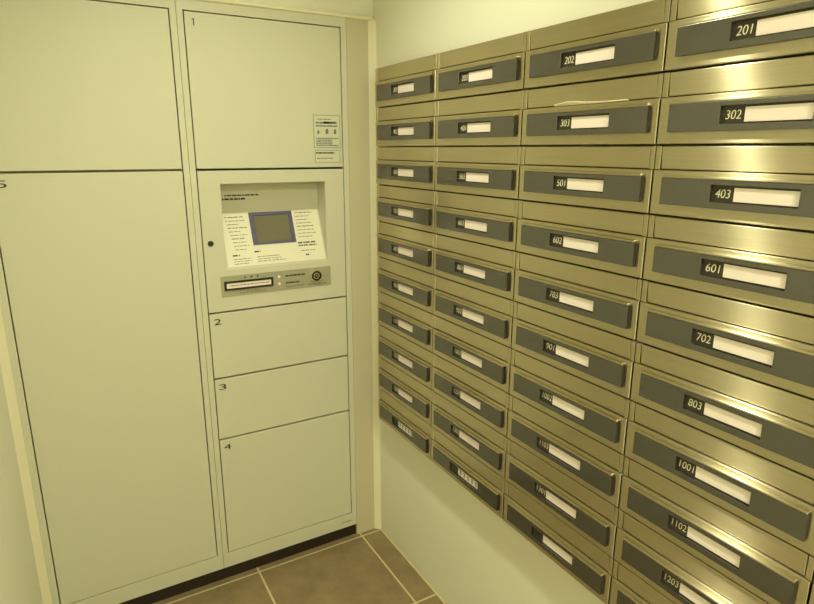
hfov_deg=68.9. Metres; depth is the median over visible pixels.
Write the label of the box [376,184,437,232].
mailbox
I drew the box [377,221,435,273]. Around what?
mailbox
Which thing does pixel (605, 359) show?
mailbox
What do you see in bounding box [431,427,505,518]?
mailbox
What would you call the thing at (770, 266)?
mailbox
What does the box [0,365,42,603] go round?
wall
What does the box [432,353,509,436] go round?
mailbox
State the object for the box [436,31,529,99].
mailbox
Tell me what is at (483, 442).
mailbox
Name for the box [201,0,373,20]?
trim
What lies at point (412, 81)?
mailbox
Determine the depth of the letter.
1.17 m
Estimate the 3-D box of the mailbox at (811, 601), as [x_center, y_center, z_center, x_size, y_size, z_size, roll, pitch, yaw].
[0.715,0.479,0.760,0.047,0.119,0.355,-8,17,-29]
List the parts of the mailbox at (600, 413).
number plate, panel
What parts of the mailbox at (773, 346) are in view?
panel, number plate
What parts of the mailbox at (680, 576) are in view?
panel, door, number plate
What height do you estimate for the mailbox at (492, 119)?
0.119 m
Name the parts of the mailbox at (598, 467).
number plate, panel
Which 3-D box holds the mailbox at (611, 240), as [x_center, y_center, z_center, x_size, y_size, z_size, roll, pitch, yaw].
[0.358,-0.140,1.238,0.047,0.119,0.355,-8,17,-29]
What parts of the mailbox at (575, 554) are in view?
number plate, panel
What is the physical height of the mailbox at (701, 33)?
0.119 m
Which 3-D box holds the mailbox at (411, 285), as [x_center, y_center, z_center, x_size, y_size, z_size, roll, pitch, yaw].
[0.000,-0.062,1.895,0.047,0.119,0.355,-8,17,-29]
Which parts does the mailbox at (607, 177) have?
number plate, panel, door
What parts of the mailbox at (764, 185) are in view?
panel, number plate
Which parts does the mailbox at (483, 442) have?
number plate, panel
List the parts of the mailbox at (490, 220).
number plate, panel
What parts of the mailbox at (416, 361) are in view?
number plate, panel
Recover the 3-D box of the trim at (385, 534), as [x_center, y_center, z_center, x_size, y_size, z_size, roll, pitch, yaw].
[0.719,1.262,0.996,0.005,0.005,3.286,-8,17,-29]
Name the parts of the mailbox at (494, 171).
number plate, panel, door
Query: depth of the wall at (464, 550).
1.75 m
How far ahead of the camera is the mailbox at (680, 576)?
1.12 m
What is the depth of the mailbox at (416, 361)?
1.92 m
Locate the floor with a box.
[152,529,443,603]
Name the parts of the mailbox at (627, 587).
panel, door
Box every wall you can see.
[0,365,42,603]
[240,0,372,16]
[337,0,813,603]
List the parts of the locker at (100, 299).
door, door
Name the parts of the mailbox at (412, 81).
number plate, panel, door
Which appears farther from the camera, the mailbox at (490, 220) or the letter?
the mailbox at (490, 220)
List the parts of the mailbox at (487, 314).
number plate, panel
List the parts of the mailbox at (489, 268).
number plate, panel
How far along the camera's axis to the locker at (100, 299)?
1.70 m
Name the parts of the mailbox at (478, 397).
number plate, panel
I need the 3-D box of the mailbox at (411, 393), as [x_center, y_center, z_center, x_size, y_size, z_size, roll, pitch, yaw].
[-0.001,0.287,1.984,0.047,0.119,0.355,-8,17,-29]
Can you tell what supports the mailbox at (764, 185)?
attached to the wall at (464, 550)
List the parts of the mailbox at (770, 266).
panel, number plate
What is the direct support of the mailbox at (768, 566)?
attached to the wall at (464, 550)
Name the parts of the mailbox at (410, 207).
number plate, panel, door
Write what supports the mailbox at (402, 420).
attached to the wall at (464, 550)
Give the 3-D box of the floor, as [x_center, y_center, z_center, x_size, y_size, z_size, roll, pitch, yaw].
[0.123,1.318,0.900,1.343,0.060,3.900,-8,17,-29]
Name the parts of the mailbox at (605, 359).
number plate, panel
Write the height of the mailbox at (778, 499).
0.119 m
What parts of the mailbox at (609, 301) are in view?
number plate, panel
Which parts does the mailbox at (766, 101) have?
door, panel, number plate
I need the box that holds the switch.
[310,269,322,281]
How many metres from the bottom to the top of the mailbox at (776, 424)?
0.119 m
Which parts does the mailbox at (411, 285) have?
number plate, panel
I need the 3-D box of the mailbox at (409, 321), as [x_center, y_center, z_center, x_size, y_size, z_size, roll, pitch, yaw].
[0.000,0.054,1.925,0.047,0.119,0.355,-8,17,-29]
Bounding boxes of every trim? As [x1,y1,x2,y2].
[0,305,51,603]
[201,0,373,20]
[346,18,373,533]
[368,20,380,528]
[380,528,446,603]
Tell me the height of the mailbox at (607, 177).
0.119 m
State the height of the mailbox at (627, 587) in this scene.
0.119 m
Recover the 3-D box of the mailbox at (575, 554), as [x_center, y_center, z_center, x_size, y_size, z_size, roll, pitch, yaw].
[0.356,0.557,1.417,0.047,0.119,0.355,-8,17,-29]
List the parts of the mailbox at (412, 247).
number plate, panel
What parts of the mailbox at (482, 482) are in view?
number plate, panel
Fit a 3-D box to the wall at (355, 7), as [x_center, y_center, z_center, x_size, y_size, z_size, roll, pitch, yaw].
[-0.729,-0.241,2.022,1.143,2.400,0.492,-8,17,-29]
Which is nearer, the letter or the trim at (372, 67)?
the letter
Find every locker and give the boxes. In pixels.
[0,0,223,603]
[175,0,356,577]
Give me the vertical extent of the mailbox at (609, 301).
0.119 m
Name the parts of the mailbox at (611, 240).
number plate, panel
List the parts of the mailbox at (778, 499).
number plate, panel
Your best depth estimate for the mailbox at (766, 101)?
0.90 m
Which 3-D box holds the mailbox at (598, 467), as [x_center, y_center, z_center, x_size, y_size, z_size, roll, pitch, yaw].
[0.357,0.325,1.357,0.047,0.119,0.355,-8,17,-29]
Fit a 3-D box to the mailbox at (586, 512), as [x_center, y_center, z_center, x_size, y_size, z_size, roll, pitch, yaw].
[0.357,0.441,1.387,0.047,0.119,0.355,-8,17,-29]
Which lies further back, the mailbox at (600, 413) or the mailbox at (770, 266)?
the mailbox at (600, 413)
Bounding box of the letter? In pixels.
[554,99,628,106]
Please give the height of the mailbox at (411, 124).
0.119 m
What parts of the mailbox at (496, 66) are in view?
number plate, panel, door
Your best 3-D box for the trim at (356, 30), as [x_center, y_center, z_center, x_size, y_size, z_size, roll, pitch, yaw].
[-0.159,0.000,2.142,0.099,1.874,0.028,-8,17,-29]
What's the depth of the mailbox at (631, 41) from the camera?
1.11 m
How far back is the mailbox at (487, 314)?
1.56 m
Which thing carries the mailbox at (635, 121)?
attached to the wall at (464, 550)
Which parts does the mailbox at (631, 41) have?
number plate, panel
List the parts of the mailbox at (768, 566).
number plate, panel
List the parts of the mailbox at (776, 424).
number plate, panel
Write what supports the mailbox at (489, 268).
attached to the wall at (464, 550)
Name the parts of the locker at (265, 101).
door, control panel, instruction plate, door, door, door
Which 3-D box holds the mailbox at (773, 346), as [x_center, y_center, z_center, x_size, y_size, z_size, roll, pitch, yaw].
[0.537,0.053,0.969,0.047,0.119,0.355,-8,17,-29]
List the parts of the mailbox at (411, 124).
number plate, panel, door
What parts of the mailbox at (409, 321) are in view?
number plate, panel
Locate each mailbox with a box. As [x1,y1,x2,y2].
[375,54,440,107]
[376,101,436,146]
[376,147,435,189]
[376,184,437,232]
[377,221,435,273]
[377,256,434,313]
[378,291,433,351]
[378,324,432,388]
[378,356,432,424]
[379,388,432,459]
[431,391,507,478]
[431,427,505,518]
[432,315,512,392]
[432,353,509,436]
[433,275,515,346]
[434,191,521,249]
[434,233,518,299]
[435,90,523,145]
[435,146,522,198]
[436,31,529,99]
[503,480,614,603]
[505,438,619,557]
[507,394,624,506]
[509,349,631,453]
[511,301,638,398]
[514,252,644,339]
[516,200,651,277]
[519,145,658,212]
[521,73,663,145]
[524,0,671,88]
[609,560,674,603]
[614,509,769,603]
[619,456,813,603]
[625,400,813,555]
[631,342,813,478]
[637,279,813,398]
[643,214,813,315]
[650,145,813,230]
[657,54,813,144]
[665,0,813,71]
[809,581,813,603]
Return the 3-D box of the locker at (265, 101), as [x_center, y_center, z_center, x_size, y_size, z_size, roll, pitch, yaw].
[-0.514,0.000,2.144,0.510,1.873,0.407,-8,17,-29]
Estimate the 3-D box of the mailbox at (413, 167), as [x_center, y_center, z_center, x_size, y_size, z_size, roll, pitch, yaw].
[0.001,-0.411,1.805,0.047,0.119,0.355,-8,17,-29]
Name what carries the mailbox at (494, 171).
attached to the wall at (464, 550)
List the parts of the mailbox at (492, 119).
number plate, panel, door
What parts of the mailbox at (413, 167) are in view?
number plate, panel, door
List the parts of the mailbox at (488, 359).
number plate, panel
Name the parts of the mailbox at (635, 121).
number plate, panel, door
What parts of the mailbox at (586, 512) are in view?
number plate, panel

